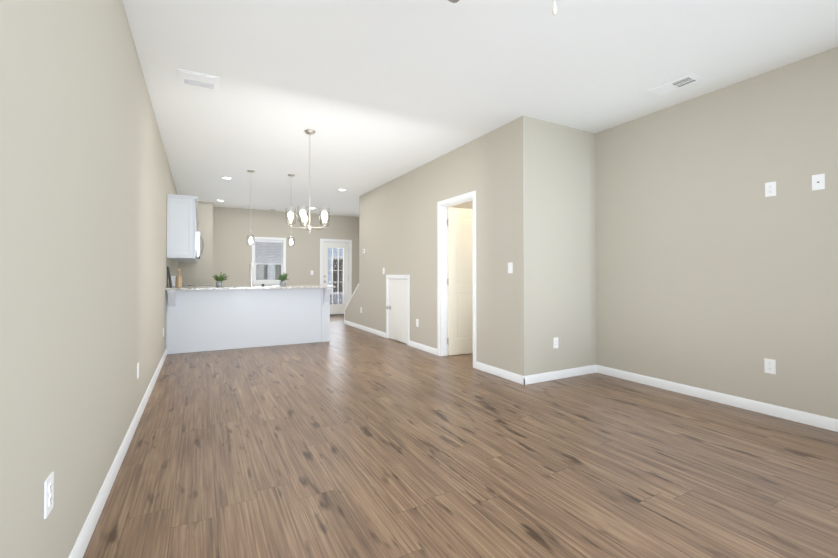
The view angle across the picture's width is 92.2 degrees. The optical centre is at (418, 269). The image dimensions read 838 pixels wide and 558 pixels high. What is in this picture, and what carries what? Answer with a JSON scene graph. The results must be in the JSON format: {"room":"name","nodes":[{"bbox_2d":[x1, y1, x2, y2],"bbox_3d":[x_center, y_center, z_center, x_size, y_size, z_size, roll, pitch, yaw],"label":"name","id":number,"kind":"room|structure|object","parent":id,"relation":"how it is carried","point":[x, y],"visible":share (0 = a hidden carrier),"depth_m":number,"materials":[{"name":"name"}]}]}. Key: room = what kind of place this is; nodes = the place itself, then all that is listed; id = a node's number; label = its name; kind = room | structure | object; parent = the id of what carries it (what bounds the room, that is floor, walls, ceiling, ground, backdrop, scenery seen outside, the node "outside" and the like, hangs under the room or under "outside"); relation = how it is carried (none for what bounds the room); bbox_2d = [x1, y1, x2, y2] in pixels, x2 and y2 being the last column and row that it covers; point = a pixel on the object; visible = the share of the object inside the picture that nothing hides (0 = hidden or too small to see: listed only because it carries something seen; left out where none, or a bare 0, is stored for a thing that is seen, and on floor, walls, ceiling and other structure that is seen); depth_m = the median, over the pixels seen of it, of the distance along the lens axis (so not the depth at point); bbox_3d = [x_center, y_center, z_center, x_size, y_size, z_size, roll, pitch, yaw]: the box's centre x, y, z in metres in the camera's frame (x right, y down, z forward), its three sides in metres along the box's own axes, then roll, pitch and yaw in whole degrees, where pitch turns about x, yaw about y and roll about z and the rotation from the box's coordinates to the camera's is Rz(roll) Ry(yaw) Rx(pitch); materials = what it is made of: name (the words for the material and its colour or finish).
{"room":"empty living room","nodes":[
{"label":"empty living room","id":0,"kind":"room"},
{"bbox_2d":[0,0,178,557],"bbox_3d":[-2.568,-0.214,3.734,0.120,2.750,13.050,0,-1,-28],"label":"wall","id":1,"kind":"structure","parent":0,"point":[87,185],"depth_m":1.49,"materials":[{"name":"paint"}]},
{"bbox_2d":[44,472,53,518],"bbox_3d":[-1.164,0.708,1.270,0.008,0.114,0.070,0,-1,-28],"label":"electrical outlet","id":2,"kind":"object","parent":1,"relation":"attached to","point":[48,494],"visible":1,"depth_m":1.26,"materials":[{"name":"plastic"}]},
{"bbox_2d":[69,349,166,557],"bbox_3d":[-1.504,1.098,1.898,0.015,0.085,8.535,0,-1,-28],"label":"baseboard","id":3,"kind":"structure","parent":1,"relation":"attached to","point":[92,519],"depth_m":2.06,"materials":[{"name":"white wood"}]},
{"bbox_2d":[137,362,138,378],"bbox_3d":[-2.151,0.769,3.089,0.008,0.114,0.070,0,-1,-28],"label":"electrical outlet","id":4,"kind":"object","parent":1,"relation":"attached to","point":[137,370],"visible":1,"depth_m":3.07,"materials":[{"name":"plastic"}]},
{"bbox_2d":[167,194,194,257],"bbox_3d":[-3.506,-0.613,5.957,0.342,0.840,0.537,0,-1,-28],"label":"upper cabinet","id":5,"kind":"object","parent":1,"relation":"attached to","point":[182,219],"depth_m":5.72,"materials":[{"name":"white wood"}]},
{"bbox_2d":[171,222,197,261],"bbox_3d":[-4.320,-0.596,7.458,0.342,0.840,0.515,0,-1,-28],"label":"upper cabinet","id":6,"kind":"object","parent":1,"relation":"attached to","point":[196,223],"depth_m":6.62,"materials":[{"name":"white wood"}]},
{"bbox_2d":[195,231,203,258],"bbox_3d":[-3.960,-0.422,6.923,0.464,0.430,0.756,0,-1,-28],"label":"microwave","id":7,"kind":"object","parent":1,"relation":"attached to","point":[197,240],"visible":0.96,"depth_m":6.66,"materials":[{"name":"silver metal"}]},
{"bbox_2d":[179,201,212,282],"bbox_3d":[-5.096,-0.151,9.211,0.660,2.750,0.610,0,-1,-28],"label":"wall","id":8,"kind":"structure","parent":0,"point":[200,270],"depth_m":9.02,"materials":[{"name":"paint"}]},
{"bbox_2d":[212,207,358,293],"bbox_3d":[-3.622,-0.137,10.437,4.420,2.750,0.140,0,-1,-28],"label":"wall","id":9,"kind":"structure","parent":0,"point":[232,254],"depth_m":10.37,"materials":[{"name":"paint"}]},
{"bbox_2d":[252,237,286,284],"bbox_3d":[-3.830,-0.231,10.285,0.864,1.199,0.160,0,-1,-28],"label":"window","id":10,"kind":"structure","parent":9,"relation":"in","point":[263,280],"depth_m":10.27,"materials":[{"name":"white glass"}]},
{"bbox_2d":[255,240,282,264],"bbox_3d":[-3.828,-0.450,10.285,0.670,0.613,0.040,0,-1,-28],"label":"window blind","id":11,"kind":"object","parent":10,"relation":"attached to","point":[270,247],"visible":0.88,"depth_m":10.28,"materials":[{"name":"white plastic"}]},
{"bbox_2d":[323,242,348,313],"bbox_3d":[-2.292,0.224,11.113,0.746,1.984,0.125,0,-1,-28],"label":"back door","id":12,"kind":"structure","parent":9,"relation":"in","point":[336,308],"depth_m":11.16,"materials":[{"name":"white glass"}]},
{"bbox_2d":[320,239,351,315],"bbox_3d":[-2.309,0.200,11.136,0.894,2.092,0.156,0,-1,-28],"label":"door frame","id":13,"kind":"structure","parent":9,"relation":"attached to","point":[321,240],"depth_m":11.23,"materials":[{"name":"white wood"}]},
{"bbox_2d":[345,116,531,375],"bbox_3d":[-0.261,-0.180,6.686,0.110,2.750,5.780,0,-1,-28],"label":"wall","id":14,"kind":"structure","parent":0,"point":[397,225],"depth_m":4.82,"materials":[{"name":"paint"}]},
{"bbox_2d":[344,284,358,320],"bbox_3d":[-1.421,0.753,8.811,0.134,0.934,0.959,0,-1,-28],"label":"trim","id":15,"kind":"structure","parent":14,"relation":"attached to","point":[349,301],"depth_m":8.87,"materials":[{"name":"white wood"}]},
{"bbox_2d":[344,320,385,337],"bbox_3d":[-1.140,1.170,8.157,0.015,0.085,2.358,0,-1,-28],"label":"baseboard","id":16,"kind":"structure","parent":14,"relation":"attached to","point":[383,334],"depth_m":7.97,"materials":[{"name":"white wood"}]},
{"bbox_2d":[386,279,406,343],"bbox_3d":[-0.369,0.670,6.730,0.108,1.027,0.741,0,-1,-28],"label":"door","id":17,"kind":"structure","parent":14,"relation":"in","point":[397,307],"depth_m":6.73,"materials":[{"name":"white wood"}]},
{"bbox_2d":[386,275,409,345],"bbox_3d":[-0.317,0.638,6.762,0.126,1.117,0.889,0,-1,-28],"label":"door frame","id":18,"kind":"structure","parent":14,"relation":"attached to","point":[388,277],"depth_m":6.61,"materials":[{"name":"white wood"}]},
{"bbox_2d":[409,340,436,354],"bbox_3d":[0.053,1.144,5.958,0.015,0.085,0.868,0,-1,-28],"label":"baseboard","id":19,"kind":"structure","parent":14,"relation":"attached to","point":[431,350],"depth_m":5.92,"materials":[{"name":"white wood"}]},
{"bbox_2d":[437,190,475,367],"bbox_3d":[0.526,0.115,5.232,0.142,2.127,0.880,0,-1,-28],"label":"door frame","id":20,"kind":"structure","parent":14,"relation":"attached to","point":[442,238],"depth_m":5.54,"materials":[{"name":"white wood"}]},
{"bbox_2d":[447,207,472,355],"bbox_3d":[0.746,0.156,5.701,0.762,2.040,0.183,0,-1,-28],"label":"door leaf","id":21,"kind":"structure","parent":14,"relation":"in","point":[460,279],"depth_m":5.62,"materials":[{"name":"white wood"}]},
{"bbox_2d":[476,361,520,383],"bbox_3d":[0.864,1.127,4.465,0.015,0.085,0.770,0,-1,-28],"label":"baseboard","id":22,"kind":"structure","parent":14,"relation":"attached to","point":[499,372],"depth_m":4.42,"materials":[{"name":"white wood"}]},
{"bbox_2d":[508,262,512,272],"bbox_3d":[0.965,-0.022,4.289,0.018,0.114,0.070,0,-1,-28],"label":"light switch","id":23,"kind":"object","parent":14,"relation":"attached to","point":[510,267],"visible":1,"depth_m":4.28,"materials":[{"name":"white plastic"}]},
{"bbox_2d":[83,315,837,557],"bbox_3d":[-0.612,1.203,4.779,4.850,0.060,13.050,0,-1,-28],"label":"floor","id":24,"kind":"structure","parent":0,"point":[346,441],"depth_m":2.34,"materials":[{"name":"brown wood"}]},
{"bbox_2d":[171,280,212,284],"bbox_3d":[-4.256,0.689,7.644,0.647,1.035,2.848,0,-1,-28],"label":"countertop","id":25,"kind":"structure","parent":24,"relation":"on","point":[196,283],"depth_m":7.49,"materials":[{"name":"stone"}]},
{"bbox_2d":[171,276,213,285],"bbox_3d":[-3.853,0.639,6.969,0.707,1.080,0.760,0,-1,-28],"label":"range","id":26,"kind":"object","parent":24,"relation":"on","point":[173,278],"visible":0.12,"depth_m":6.50,"materials":[{"name":"metal"}]},
{"bbox_2d":[165,289,220,353],"bbox_3d":[-3.395,0.736,6.090,0.679,0.906,0.637,0,-1,-28],"label":"base cabinet","id":27,"kind":"object","parent":24,"relation":"on","point":[205,318],"depth_m":5.81,"materials":[{"name":"white wood"}]},
{"bbox_2d":[175,268,181,286],"bbox_3d":[-3.600,0.109,6.043,0.090,0.288,0.090,0,-1,-28],"label":"bottle","id":28,"kind":"object","parent":27,"relation":"on","point":[178,282],"visible":1,"depth_m":6.01,"materials":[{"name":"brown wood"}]},
{"bbox_2d":[173,285,335,288],"bbox_3d":[-2.490,0.269,6.188,2.358,0.030,0.440,0,-1,-28],"label":"countertop","id":29,"kind":"structure","parent":27,"relation":"on","point":[254,286],"depth_m":6.23,"materials":[{"name":"white stone"}]},
{"bbox_2d":[167,267,171,287],"bbox_3d":[-3.610,0.102,5.833,0.052,0.299,0.260,0,-1,-28],"label":"cutting board","id":30,"kind":"object","parent":29,"relation":"on","point":[169,277],"visible":0.96,"depth_m":5.73,"materials":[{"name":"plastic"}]},
{"bbox_2d":[213,273,226,286],"bbox_3d":[-2.978,0.141,6.038,0.239,0.223,0.246,0,-1,-28],"label":"plant","id":31,"kind":"object","parent":29,"relation":"on","point":[220,278],"visible":1,"depth_m":5.99,"materials":[{"name":"green plant"}]},
{"bbox_2d":[246,263,263,285],"bbox_3d":[-2.607,0.073,6.393,0.270,0.368,0.214,0,-1,-28],"label":"faucet","id":32,"kind":"object","parent":29,"relation":"on","point":[250,273],"visible":1,"depth_m":6.29,"materials":[{"name":"silver metal"}]},
{"bbox_2d":[275,273,288,285],"bbox_3d":[-2.187,0.151,6.436,0.234,0.213,0.202,0,-1,-28],"label":"plant","id":33,"kind":"object","parent":29,"relation":"on","point":[283,278],"visible":1,"depth_m":6.41,"materials":[{"name":"green plant"}]},
{"bbox_2d":[221,289,276,348],"bbox_3d":[-2.719,0.740,6.473,0.985,0.906,0.609,0,-1,-28],"label":"base cabinet","id":34,"kind":"object","parent":24,"relation":"on","point":[248,316],"depth_m":6.16,"materials":[{"name":"white wood"}]},
{"bbox_2d":[277,289,331,344],"bbox_3d":[-2.015,0.745,6.839,0.837,0.906,0.637,0,-1,-28],"label":"base cabinet","id":35,"kind":"object","parent":24,"relation":"on","point":[302,314],"depth_m":6.55,"materials":[{"name":"white wood"}]},
{"bbox_2d":[451,201,472,208],"bbox_3d":[0.632,-0.185,6.192,0.990,2.750,0.100,0,-1,-28],"label":"wall","id":36,"kind":"structure","parent":0,"point":[467,205],"depth_m":6.19,"materials":[{"name":"paint"}]},
{"bbox_2d":[122,0,837,216],"bbox_3d":[-0.612,-1.616,4.811,4.850,0.080,13.050,0,-1,-28],"label":"ceiling","id":37,"kind":"structure","parent":0,"point":[373,94],"depth_m":3.22,"materials":[{"name":"paint"}]},
{"bbox_2d":[178,69,219,90],"bbox_3d":[-1.841,-1.584,3.376,0.300,0.017,0.260,0,-1,-28],"label":"ceiling vent","id":38,"kind":"object","parent":37,"relation":"in","point":[197,79],"visible":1,"depth_m":3.35,"materials":[{"name":"white metal"}]},
{"bbox_2d":[247,170,254,244],"bbox_3d":[-2.643,-0.973,6.335,0.116,1.172,0.116,0,-1,-28],"label":"pendant light","id":39,"kind":"object","parent":37,"relation":"hanging from","point":[250,232],"visible":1,"depth_m":6.32,"materials":[{"name":"glass"}]},
{"bbox_2d":[288,174,294,245],"bbox_3d":[-2.088,-0.970,6.591,0.116,1.172,0.116,0,-1,-28],"label":"pendant light","id":40,"kind":"object","parent":37,"relation":"hanging from","point":[291,242],"visible":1,"depth_m":6.59,"materials":[{"name":"silver metal"}]},
{"bbox_2d":[286,129,328,232],"bbox_3d":[-1.252,-0.996,4.596,0.498,1.165,0.483,0,-1,-28],"label":"chandelier","id":41,"kind":"object","parent":37,"relation":"hanging from","point":[303,217],"visible":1,"depth_m":4.54,"materials":[{"name":"white glass"}]},
{"bbox_2d":[448,0,556,14],"bbox_3d":[0.424,-1.247,1.392,1.242,0.737,1.190,0,-1,-28],"label":"ceiling fan","id":42,"kind":"object","parent":37,"relation":"hanging from","point":[554,9],"visible":1,"depth_m":1.39,"materials":[{"name":"silver metal"}]},
{"bbox_2d":[647,73,703,95],"bbox_3d":[2.196,-1.583,3.462,0.200,0.017,0.360,0,-1,-28],"label":"ceiling vent","id":43,"kind":"object","parent":37,"relation":"in","point":[677,83],"visible":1,"depth_m":3.43,"materials":[{"name":"white metal"}]},
{"bbox_2d":[531,118,595,374],"bbox_3d":[1.574,-0.205,4.456,0.990,2.750,0.110,0,-1,-28],"label":"wall","id":44,"kind":"structure","parent":0,"point":[563,225],"depth_m":4.39,"materials":[{"name":"paint"}]},
{"bbox_2d":[553,337,557,347],"bbox_3d":[1.469,0.781,4.321,0.070,0.114,0.008,0,-1,-28],"label":"electrical outlet","id":45,"kind":"object","parent":44,"relation":"attached to","point":[555,342],"visible":1,"depth_m":4.32,"materials":[{"name":"plastic"}]},
{"bbox_2d":[521,365,596,384],"bbox_3d":[1.532,1.126,4.347,1.075,0.085,0.015,0,-1,-28],"label":"baseboard","id":46,"kind":"structure","parent":44,"relation":"attached to","point":[530,379],"depth_m":4.32,"materials":[{"name":"white wood"}]},
{"bbox_2d":[595,47,837,418],"bbox_3d":[1.423,-0.189,5.899,0.120,2.750,13.050,0,-1,-28],"label":"wall","id":47,"kind":"structure","parent":0,"point":[716,270],"depth_m":3.47,"materials":[{"name":"paint"}]},
{"bbox_2d":[597,365,837,431],"bbox_3d":[3.217,1.104,2.437,0.015,0.085,4.980,0,-1,-28],"label":"baseboard","id":48,"kind":"structure","parent":47,"relation":"attached to","point":[815,420],"depth_m":3.44,"materials":[{"name":"white wood"}]},
{"bbox_2d":[764,358,775,373],"bbox_3d":[2.800,0.768,3.216,0.008,0.114,0.070,0,-1,-28],"label":"electrical outlet","id":49,"kind":"object","parent":47,"relation":"attached to","point":[770,366],"visible":1,"depth_m":3.21,"materials":[{"name":"plastic"}]},
{"bbox_2d":[765,181,775,196],"bbox_3d":[2.807,-0.645,3.219,0.008,0.114,0.070,0,-1,-28],"label":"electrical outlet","id":50,"kind":"object","parent":47,"relation":"attached to","point":[770,188],"visible":1,"depth_m":3.22,"materials":[{"name":"plastic"}]},
{"bbox_2d":[812,173,824,190],"bbox_3d":[2.942,-0.647,2.970,0.006,0.114,0.070,0,-1,-28],"label":"wall plate","id":51,"kind":"object","parent":47,"relation":"attached to","point":[818,181],"visible":1,"depth_m":2.97,"materials":[{"name":"plastic"}]},
{"label":"outside","id":52,"kind":"structure","parent":0,"visible":0},
{"bbox_2d":[256,243,342,303],"bbox_3d":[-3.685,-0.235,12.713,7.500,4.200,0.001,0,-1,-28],"label":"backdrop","id":53,"kind":"structure","parent":52,"point":[335,298],"depth_m":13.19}
]}

